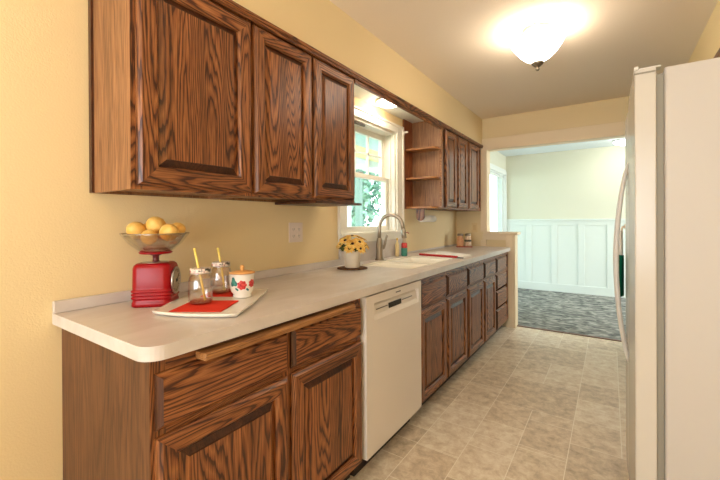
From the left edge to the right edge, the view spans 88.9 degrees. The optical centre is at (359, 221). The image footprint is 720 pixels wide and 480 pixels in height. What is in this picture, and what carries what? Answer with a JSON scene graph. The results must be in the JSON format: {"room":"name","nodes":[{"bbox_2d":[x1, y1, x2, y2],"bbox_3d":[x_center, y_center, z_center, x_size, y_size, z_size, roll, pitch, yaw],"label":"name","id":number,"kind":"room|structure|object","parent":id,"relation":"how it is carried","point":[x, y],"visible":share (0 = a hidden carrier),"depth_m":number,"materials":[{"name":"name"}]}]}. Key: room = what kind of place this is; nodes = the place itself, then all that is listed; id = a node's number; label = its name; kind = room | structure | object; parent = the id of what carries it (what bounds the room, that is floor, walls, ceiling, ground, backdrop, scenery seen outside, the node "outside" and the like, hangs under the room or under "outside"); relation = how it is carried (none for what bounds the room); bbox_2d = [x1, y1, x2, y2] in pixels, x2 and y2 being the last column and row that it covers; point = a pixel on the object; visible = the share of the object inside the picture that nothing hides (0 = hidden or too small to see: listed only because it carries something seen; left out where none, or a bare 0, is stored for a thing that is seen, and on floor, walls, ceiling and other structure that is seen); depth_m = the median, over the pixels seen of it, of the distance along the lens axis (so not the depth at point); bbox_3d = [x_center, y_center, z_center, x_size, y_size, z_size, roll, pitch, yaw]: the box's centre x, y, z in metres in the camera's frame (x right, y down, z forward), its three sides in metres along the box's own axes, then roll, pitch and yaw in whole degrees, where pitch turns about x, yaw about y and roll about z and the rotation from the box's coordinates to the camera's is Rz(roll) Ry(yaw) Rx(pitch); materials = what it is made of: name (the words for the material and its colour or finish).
{"room":"kitchen","nodes":[
{"label":"kitchen","id":0,"kind":"room"},
{"bbox_2d":[0,0,505,479],"bbox_3d":[-0.033,0.005,2.869,0.140,2.420,9.700,0,0,34],"label":"wall","id":1,"kind":"structure","parent":0,"point":[60,240],"depth_m":1.27,"materials":[{"name":"yellow paint"}]},
{"bbox_2d":[88,0,251,198],"bbox_3d":[-0.721,-0.492,1.449,0.322,0.770,0.487,0,0,34],"label":"upper cabinet","id":2,"kind":"object","parent":1,"relation":"attached to","point":[170,80],"visible":0.94,"depth_m":1.30,"materials":[{"name":"brown wood"}]},
{"bbox_2d":[52,238,456,313],"bbox_3d":[0.074,0.226,2.878,0.019,0.148,3.957,0,0,34],"label":"backsplash","id":3,"kind":"structure","parent":1,"relation":"attached to","point":[59,306],"depth_m":1.77,"materials":[{"name":"laminate"}]},
{"bbox_2d":[218,21,361,206],"bbox_3d":[-0.353,-0.488,1.984,0.325,0.784,0.807,0,0,34],"label":"upper cabinet","id":4,"kind":"object","parent":1,"relation":"attached to","point":[302,105],"visible":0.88,"depth_m":1.79,"materials":[{"name":"brown wood"}]},
{"bbox_2d":[289,223,302,242],"bbox_3d":[-0.387,0.064,2.217,0.008,0.118,0.115,0,0,34],"label":"wall outlet","id":5,"kind":"object","parent":1,"relation":"attached to","point":[295,229],"visible":1,"depth_m":2.21,"materials":[{"name":"beige plastic"}]},
{"bbox_2d":[232,0,481,144],"bbox_3d":[0.229,-1.046,2.849,0.318,0.320,3.865,0,0,34],"label":"soffit","id":6,"kind":"structure","parent":1,"relation":"attached to","point":[320,24],"depth_m":2.25,"materials":[{"name":"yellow paint"}]},
{"bbox_2d":[337,105,404,241],"bbox_3d":[0.069,-0.352,2.988,0.174,1.008,0.965,0,0,34],"label":"window","id":7,"kind":"structure","parent":1,"relation":"in","point":[391,156],"depth_m":3.25,"materials":[{"name":"white paint"}]},
{"bbox_2d":[354,121,364,126],"bbox_3d":[-0.037,-0.753,2.777,0.020,0.020,0.248,0,0,34],"label":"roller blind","id":8,"kind":"object","parent":7,"relation":"attached to","point":[355,122],"visible":0.66,"depth_m":2.81,"materials":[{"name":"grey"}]},
{"bbox_2d":[375,98,395,107],"bbox_3d":[0.225,-0.913,2.832,0.210,0.046,0.210,0,0,34],"label":"soffit light","id":9,"kind":"object","parent":1,"relation":"attached to","point":[382,103],"visible":0.57,"depth_m":2.80,"materials":[{"name":"white glass"}]},
{"bbox_2d":[354,84,422,122],"bbox_3d":[0.221,-0.939,2.853,0.299,0.006,3.850,0,0,34],"label":"soffit","id":10,"kind":"structure","parent":1,"relation":"attached to","point":[359,92],"depth_m":3.00,"materials":[{"name":"white paint"}]},
{"bbox_2d":[353,78,440,128],"bbox_3d":[0.344,-0.860,2.752,0.017,0.052,1.342,0,0,34],"label":"valance","id":11,"kind":"object","parent":1,"relation":"attached to","point":[356,82],"visible":0.57,"depth_m":2.58,"materials":[{"name":"brown wood"}]},
{"bbox_2d":[403,119,442,208],"bbox_3d":[0.575,-0.529,3.351,0.315,0.819,0.188,0,0,34],"label":"corner shelf unit","id":12,"kind":"object","parent":1,"relation":"attached to","point":[423,184],"visible":0.95,"depth_m":3.40,"materials":[{"name":"brown wood"}]},
{"bbox_2d":[416,209,424,220],"bbox_3d":[0.643,-0.064,3.467,0.080,0.110,0.348,0,0,34],"label":"paper towel holder","id":13,"kind":"object","parent":12,"relation":"attached to","point":[420,213],"visible":0.78,"depth_m":3.32,"materials":[{"name":"brown wood"}]},
{"bbox_2d":[418,215,436,221],"bbox_3d":[0.637,-0.029,3.458,0.062,0.062,0.290,0,0,34],"label":"paper towel roll","id":14,"kind":"object","parent":13,"relation":"hanging from","point":[428,218],"visible":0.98,"depth_m":3.44,"materials":[{"name":"white paper"}]},
{"bbox_2d":[412,127,480,211],"bbox_3d":[0.973,-0.508,3.928,0.322,0.770,1.210,0,0,34],"label":"upper cabinet","id":15,"kind":"object","parent":1,"relation":"attached to","point":[461,157],"visible":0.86,"depth_m":3.76,"materials":[{"name":"brown wood"}]},
{"bbox_2d":[214,0,482,147],"bbox_3d":[0.361,-0.875,2.745,0.018,0.032,3.860,0,0,34],"label":"trim","id":16,"kind":"structure","parent":15,"relation":"attached to","point":[229,4],"depth_m":1.92,"materials":[{"name":"brown wood"}]},
{"bbox_2d":[490,163,506,231],"bbox_3d":[2.067,0.134,5.922,0.160,2.120,1.890,0,0,34],"label":"window frame","id":17,"kind":"structure","parent":1,"relation":"in","point":[501,178],"depth_m":6.64,"materials":[{"name":"white paint"}]},
{"bbox_2d":[347,288,628,479],"bbox_3d":[1.625,1.233,1.744,4.140,0.054,9.700,0,0,34],"label":"floor","id":18,"kind":"structure","parent":0,"point":[529,404],"depth_m":2.36,"materials":[{"name":"tile"}]},
{"bbox_2d":[62,298,361,479],"bbox_3d":[-0.506,0.785,1.487,0.626,0.874,0.948,0,0,34],"label":"base cabinet","id":19,"kind":"object","parent":18,"relation":"on","point":[288,406],"visible":0.8,"depth_m":1.16,"materials":[{"name":"brown wood"}]},
{"bbox_2d":[196,303,354,360],"bbox_3d":[-0.240,0.370,1.308,0.052,0.022,0.715,0,0,34],"label":"cutting board","id":20,"kind":"object","parent":19,"relation":"in","point":[209,353],"visible":1,"depth_m":1.19,"materials":[{"name":"brown wood"}]},
{"bbox_2d":[52,238,509,361],"bbox_3d":[0.334,0.245,2.703,0.645,0.186,3.962,0,0,34],"label":"countertop","id":21,"kind":"structure","parent":19,"relation":"on","point":[108,320],"depth_m":1.34,"materials":[{"name":"laminate"}]},
{"bbox_2d":[131,251,180,307],"bbox_3d":[-0.768,0.210,1.386,0.144,0.199,0.131,0,0,-11],"label":"kitchen scale","id":22,"kind":"object","parent":21,"relation":"on","point":[155,283],"visible":0.99,"depth_m":1.33,"materials":[{"name":"red metal"}]},
{"bbox_2d":[120,232,189,251],"bbox_3d":[-0.771,0.076,1.385,0.233,0.068,0.233,0,0,34],"label":"fruit bowl","id":23,"kind":"object","parent":22,"relation":"on","point":[127,237],"visible":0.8,"depth_m":1.35,"materials":[{"name":"clear glass"}]},
{"bbox_2d":[126,222,146,238],"bbox_3d":[-0.842,0.032,1.381,0.067,0.065,0.069,0,0,-31],"label":"lemon","id":24,"kind":"object","parent":23,"relation":"in","point":[134,227],"visible":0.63,"depth_m":1.36,"materials":[{"name":"yellow food"}]},
{"bbox_2d":[140,229,157,244],"bbox_3d":[-0.767,0.056,1.333,0.057,0.056,0.059,0,0,23],"label":"lemon","id":25,"kind":"object","parent":23,"relation":"in","point":[146,239],"visible":0.94,"depth_m":1.31,"materials":[{"name":"yellow food"}]},
{"bbox_2d":[146,217,165,233],"bbox_3d":[-0.775,0.015,1.395,0.066,0.069,0.072,0,0,40],"label":"lemon","id":26,"kind":"object","parent":23,"relation":"in","point":[153,223],"visible":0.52,"depth_m":1.37,"materials":[{"name":"yellow food"}]},
{"bbox_2d":[159,224,178,240],"bbox_3d":[-0.708,0.039,1.358,0.067,0.065,0.070,0,0,-5],"label":"lemon","id":27,"kind":"object","parent":23,"relation":"in","point":[165,229],"visible":0.96,"depth_m":1.33,"materials":[{"name":"yellow food"}]},
{"bbox_2d":[173,222,185,235],"bbox_3d":[-0.709,0.029,1.423,0.057,0.054,0.055,0,0,38],"label":"lemon","id":28,"kind":"object","parent":23,"relation":"in","point":[180,226],"visible":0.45,"depth_m":1.41,"materials":[{"name":"yellow food"}]},
{"bbox_2d":[152,287,267,316],"bbox_3d":[-0.544,0.301,1.404,0.306,0.014,0.480,0,0,0],"label":"serving tray","id":29,"kind":"object","parent":21,"relation":"on","point":[242,304],"visible":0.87,"depth_m":1.31,"materials":[{"name":"beige ceramic"}]},
{"bbox_2d":[169,300,237,311],"bbox_3d":[-0.541,0.295,1.287,0.175,0.004,0.165,0,0,2],"label":"napkin","id":30,"kind":"object","parent":29,"relation":"on","point":[215,305],"visible":0.85,"depth_m":1.26,"materials":[{"name":"red fabric"}]},
{"bbox_2d":[188,248,212,304],"bbox_3d":[-0.571,0.193,1.314,0.083,0.198,0.083,0,0,-11],"label":"mason jar","id":31,"kind":"object","parent":30,"relation":"on","point":[198,270],"visible":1,"depth_m":1.31,"materials":[{"name":"clear glass"}]},
{"bbox_2d":[200,290,232,296],"bbox_3d":[-0.561,0.294,1.506,0.140,0.004,0.120,0,0,0],"label":"napkin","id":32,"kind":"object","parent":29,"relation":"on","point":[209,294],"visible":0.54,"depth_m":1.48,"materials":[{"name":"red"}]},
{"bbox_2d":[210,248,230,293],"bbox_3d":[-0.571,0.198,1.509,0.083,0.185,0.083,0,0,-11],"label":"mason jar","id":33,"kind":"object","parent":32,"relation":"on","point":[218,264],"visible":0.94,"depth_m":1.50,"materials":[{"name":"clear glass"}]},
{"bbox_2d":[229,265,254,297],"bbox_3d":[-0.464,0.232,1.445,0.099,0.125,0.099,0,0,34],"label":"sugar canister","id":34,"kind":"object","parent":29,"relation":"on","point":[242,281],"visible":1,"depth_m":1.41,"materials":[{"name":"beige ceramic"}]},
{"bbox_2d":[231,277,236,286],"bbox_3d":[-0.482,0.230,1.403,0.031,0.036,0.003,0,0,23],"label":"print","id":35,"kind":"object","parent":34,"relation":"attached to","point":[233,279],"depth_m":1.40,"materials":[{"name":"green paint"}]},
{"bbox_2d":[237,281,246,289],"bbox_3d":[-0.450,0.243,1.402,0.036,0.038,0.004,0,0,-17],"label":"print","id":36,"kind":"object","parent":34,"relation":"attached to","point":[241,285],"depth_m":1.40},
{"bbox_2d":[249,279,253,286],"bbox_3d":[-0.422,0.238,1.428,0.003,0.033,0.031,0,0,24],"label":"print","id":37,"kind":"object","parent":34,"relation":"attached to","point":[251,281],"depth_m":1.42},
{"bbox_2d":[337,266,367,269],"bbox_3d":[-0.049,0.298,2.373,0.200,0.008,0.200,0,0,34],"label":"mat","id":38,"kind":"object","parent":21,"relation":"on","point":[340,267],"visible":0.77,"depth_m":2.31,"materials":[{"name":"brown wood"}]},
{"bbox_2d":[336,235,368,267],"bbox_3d":[-0.047,0.189,2.364,0.215,0.210,0.207,0,0,10],"label":"flower pot","id":39,"kind":"object","parent":38,"relation":"on","point":[353,248],"visible":1,"depth_m":2.32,"materials":[{"name":"beige"}]},
{"bbox_2d":[375,213,406,259],"bbox_3d":[0.242,0.116,2.880,0.251,0.368,0.082,0,0,8],"label":"faucet","id":40,"kind":"object","parent":21,"relation":"on","point":[380,246],"visible":0.99,"depth_m":2.87,"materials":[{"name":"silver metal"}]},
{"bbox_2d":[395,238,398,255],"bbox_3d":[0.322,0.219,3.173,0.034,0.158,0.034,0,0,34],"label":"bottle","id":41,"kind":"object","parent":21,"relation":"on","point":[397,243],"visible":0.98,"depth_m":3.16,"materials":[{"name":"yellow plastic"}]},
{"bbox_2d":[401,232,408,255],"bbox_3d":[0.393,0.192,3.197,0.070,0.212,0.054,0,0,34],"label":"soap bottle","id":42,"kind":"object","parent":21,"relation":"on","point":[403,244],"visible":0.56,"depth_m":3.18,"materials":[{"name":"teal plastic"}]},
{"bbox_2d":[362,256,452,268],"bbox_3d":[0.384,0.396,2.768,0.408,0.196,0.798,0,0,34],"label":"sink","id":43,"kind":"object","parent":21,"relation":"in","point":[407,262],"visible":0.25,"depth_m":2.77,"materials":[{"name":"beige ceramic"}]},
{"bbox_2d":[419,251,470,257],"bbox_3d":[0.794,0.286,3.235,0.442,0.018,0.373,0,0,44],"label":"dish towel","id":44,"kind":"object","parent":21,"relation":"on","point":[437,253],"visible":0.99,"depth_m":3.13,"materials":[{"name":"white fabric"}]},
{"bbox_3d":[1.195,0.286,4.212,0.176,0.008,0.084,0,0,6],"label":"trivet","id":45,"kind":"object","parent":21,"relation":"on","visible":0},
{"bbox_2d":[457,233,463,246],"bbox_3d":[1.151,0.207,4.216,0.076,0.149,0.076,0,0,6],"label":"jar","id":46,"kind":"object","parent":45,"relation":"on","point":[460,243],"visible":1,"depth_m":4.19,"materials":[{"name":"brown glass"}]},
{"bbox_2d":[464,233,470,246],"bbox_3d":[1.238,0.207,4.203,0.078,0.149,0.086,0,0,6],"label":"jar","id":47,"kind":"object","parent":45,"relation":"on","point":[467,240],"visible":0.98,"depth_m":4.18,"materials":[{"name":"yellow"}]},
{"bbox_2d":[350,280,421,476],"bbox_3d":[-0.055,0.785,2.126,0.618,0.866,0.596,0,0,34],"label":"dishwasher","id":48,"kind":"object","parent":18,"relation":"on","point":[390,338],"visible":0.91,"depth_m":1.89,"materials":[{"name":"beige metal"}]},
{"bbox_2d":[420,265,466,404],"bbox_3d":[0.362,0.776,2.756,0.626,0.874,0.899,0,0,34],"label":"base cabinet","id":49,"kind":"object","parent":18,"relation":"on","point":[444,294],"visible":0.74,"depth_m":2.52,"materials":[{"name":"brown wood"}]},
{"bbox_2d":[458,256,495,369],"bbox_3d":[0.866,0.771,3.494,0.626,0.874,0.883,0,0,34],"label":"base cabinet","id":50,"kind":"object","parent":18,"relation":"on","point":[481,279],"visible":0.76,"depth_m":3.24,"materials":[{"name":"brown wood"}]},
{"bbox_2d":[488,252,507,339],"bbox_3d":[1.281,0.767,4.102,0.626,0.874,0.586,0,0,34],"label":"base cabinet","id":51,"kind":"object","parent":18,"relation":"on","point":[501,274],"visible":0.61,"depth_m":3.88,"materials":[{"name":"brown wood"}]},
{"bbox_2d":[613,57,719,479],"bbox_3d":[1.437,0.352,1.381,0.796,1.722,0.902,0,0,34],"label":"refrigerator","id":52,"kind":"object","parent":18,"relation":"on","point":[670,182],"visible":1,"depth_m":1.15,"materials":[{"name":"beige metal"}]},
{"bbox_2d":[619,224,624,296],"bbox_3d":[1.353,0.196,1.905,0.044,0.370,0.110,0,0,34],"label":"hanging towel","id":53,"kind":"object","parent":52,"relation":"hanging from","point":[621,256],"visible":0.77,"depth_m":1.89,"materials":[{"name":"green fabric"}]},
{"bbox_2d":[329,0,717,118],"bbox_3d":[0.265,-1.250,1.040,2.700,0.100,7.030,0,0,34],"label":"ceiling","id":54,"kind":"structure","parent":0,"point":[463,46],"depth_m":2.47,"materials":[{"name":"beige paint"}]},
{"bbox_2d":[511,21,565,70],"bbox_3d":[1.112,-1.076,2.297,0.248,0.263,0.248,0,0,-11],"label":"ceiling light","id":55,"kind":"object","parent":54,"relation":"attached to","point":[539,41],"visible":1,"depth_m":2.22,"materials":[{"name":"white glass"}]},
{"bbox_2d":[456,96,628,325],"bbox_3d":[2.223,-0.010,3.901,2.420,2.420,0.110,0,0,34],"label":"wall","id":56,"kind":"structure","parent":0,"point":[616,109],"depth_m":4.01,"materials":[{"name":"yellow paint"}]},
{"bbox_2d":[472,223,477,231],"bbox_3d":[1.377,0.068,4.407,0.072,0.116,0.008,0,0,34],"label":"light switch","id":57,"kind":"object","parent":56,"relation":"attached to","point":[474,225],"visible":1,"depth_m":4.40,"materials":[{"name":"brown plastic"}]},
{"bbox_2d":[483,231,520,234],"bbox_3d":[1.655,0.132,4.287,0.385,0.030,0.175,0,0,34],"label":"trim","id":58,"kind":"structure","parent":56,"relation":"attached to","point":[490,232],"depth_m":4.20,"materials":[{"name":"beige paint"}]},
{"bbox_2d":[481,121,624,327],"bbox_3d":[2.210,0.110,3.907,1.790,2.180,0.140,0,0,34],"label":"trim","id":59,"kind":"structure","parent":56,"relation":"attached to","point":[613,130],"depth_m":4.16,"materials":[{"name":"beige paint"}]},
{"bbox_2d":[517,325,621,341],"bbox_3d":[2.345,1.221,3.862,1.340,0.058,0.030,0,0,34],"label":"trim","id":60,"kind":"structure","parent":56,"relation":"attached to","point":[517,325],"depth_m":3.91,"materials":[{"name":"brown wood"}]},
{"bbox_2d":[497,137,624,156],"bbox_3d":[3.596,-1.259,4.638,4.140,0.140,2.670,0,0,34],"label":"ceiling","id":61,"kind":"structure","parent":0,"point":[607,142],"depth_m":5.89,"materials":[{"name":"white paint"}]},
{"bbox_2d":[612,138,624,145],"bbox_3d":[3.854,-1.155,5.353,0.280,0.074,0.280,0,0,34],"label":"ceiling light","id":62,"kind":"object","parent":61,"relation":"attached to","point":[621,142],"visible":0.56,"depth_m":5.31,"materials":[{"name":"white paint"}]},
{"bbox_2d":[506,145,624,218],"bbox_3d":[4.310,-0.026,5.678,4.140,2.420,0.160,0,0,34],"label":"wall","id":63,"kind":"structure","parent":0,"point":[580,183],"depth_m":6.15,"materials":[{"name":"beige paint"}]},
{"bbox_2d":[507,219,624,220],"bbox_3d":[4.307,-0.036,5.550,4.000,0.030,0.055,0,0,34],"label":"trim","id":64,"kind":"structure","parent":63,"relation":"attached to","point":[507,219],"depth_m":6.14,"materials":[{"name":"white wood"}]},
{"bbox_2d":[507,221,625,297],"bbox_3d":[4.316,0.582,5.560,4.000,1.205,0.035,0,0,34],"label":"wainscoting","id":65,"kind":"structure","parent":63,"relation":"attached to","point":[557,256],"depth_m":6.14,"materials":[{"name":"white wood"}]},
{"bbox_2d":[688,0,719,62],"bbox_3d":[2.475,-1.076,2.444,0.355,0.280,2.000,0,0,34],"label":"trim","id":66,"kind":"structure","parent":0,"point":[708,44],"depth_m":2.17,"materials":[{"name":"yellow paint"}]},
{"bbox_3d":[1.328,0.007,0.322,0.140,2.420,7.030,0,0,34],"label":"wall","id":67,"kind":"structure","parent":0,"visible":0},
{"bbox_2d":[714,48,719,57],"bbox_3d":[2.354,-0.589,2.275,0.357,0.688,1.580,0,0,34],"label":"upper cabinet","id":68,"kind":"object","parent":67,"relation":"attached to","point":[717,54],"visible":0.02,"depth_m":2.00,"materials":[{"name":"brown wood"}]},
{"label":"outside","id":69,"kind":"structure","parent":0,"visible":0},
{"bbox_2d":[355,133,378,173],"bbox_3d":[0.261,-1.338,6.232,3.155,0.320,8.600,0,0,34],"label":"porch roof","id":70,"kind":"structure","parent":69,"point":[360,140],"depth_m":7.18,"materials":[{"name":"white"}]},
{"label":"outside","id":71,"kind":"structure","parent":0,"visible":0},
{"bbox_3d":[-6.989,1.621,19.322,29.800,0.050,44.000,0,0,34],"label":"ground","id":72,"kind":"structure","parent":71,"visible":0},
{"bbox_2d":[351,171,370,226],"bbox_3d":[-1.329,-0.970,14.373,3.520,5.114,3.508,0,0,34],"label":"tree","id":73,"kind":"object","parent":72,"relation":"on","point":[366,204],"visible":0.02,"depth_m":14.27,"materials":[{"name":"green plant"}]},
{"bbox_2d":[351,172,380,225],"bbox_3d":[-0.631,-1.341,19.586,3.954,5.816,3.812,0,0,34],"label":"tree","id":74,"kind":"object","parent":72,"relation":"on","point":[375,187],"visible":0.11,"depth_m":19.07,"materials":[{"name":"green plant"}]},
{"bbox_2d":[365,181,380,225],"bbox_3d":[-0.795,-2.925,28.341,5.986,8.924,5.888,0,0,34],"label":"tree","id":75,"kind":"object","parent":72,"relation":"on","point":[378,195],"visible":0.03,"depth_m":28.09,"materials":[{"name":"green plant"}]},
{"bbox_3d":[0.275,1.442,6.241,3.155,0.320,8.600,0,0,34],"label":"porch deck","id":76,"kind":"object","parent":72,"relation":"on","visible":0},
{"bbox_2d":[347,206,350,226],"bbox_3d":[-0.271,0.050,7.961,0.180,2.459,0.180,0,0,34],"label":"porch post","id":77,"kind":"object","parent":76,"relation":"on","point":[348,207],"visible":0.02,"depth_m":7.91,"materials":[{"name":"white wood"}]},
{"bbox_2d":[355,169,362,225],"bbox_3d":[-0.022,0.047,8.325,0.120,2.459,0.120,0,0,34],"label":"porch post","id":78,"kind":"object","parent":76,"relation":"on","point":[358,181],"visible":0.57,"depth_m":8.28,"materials":[{"name":"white paint"}]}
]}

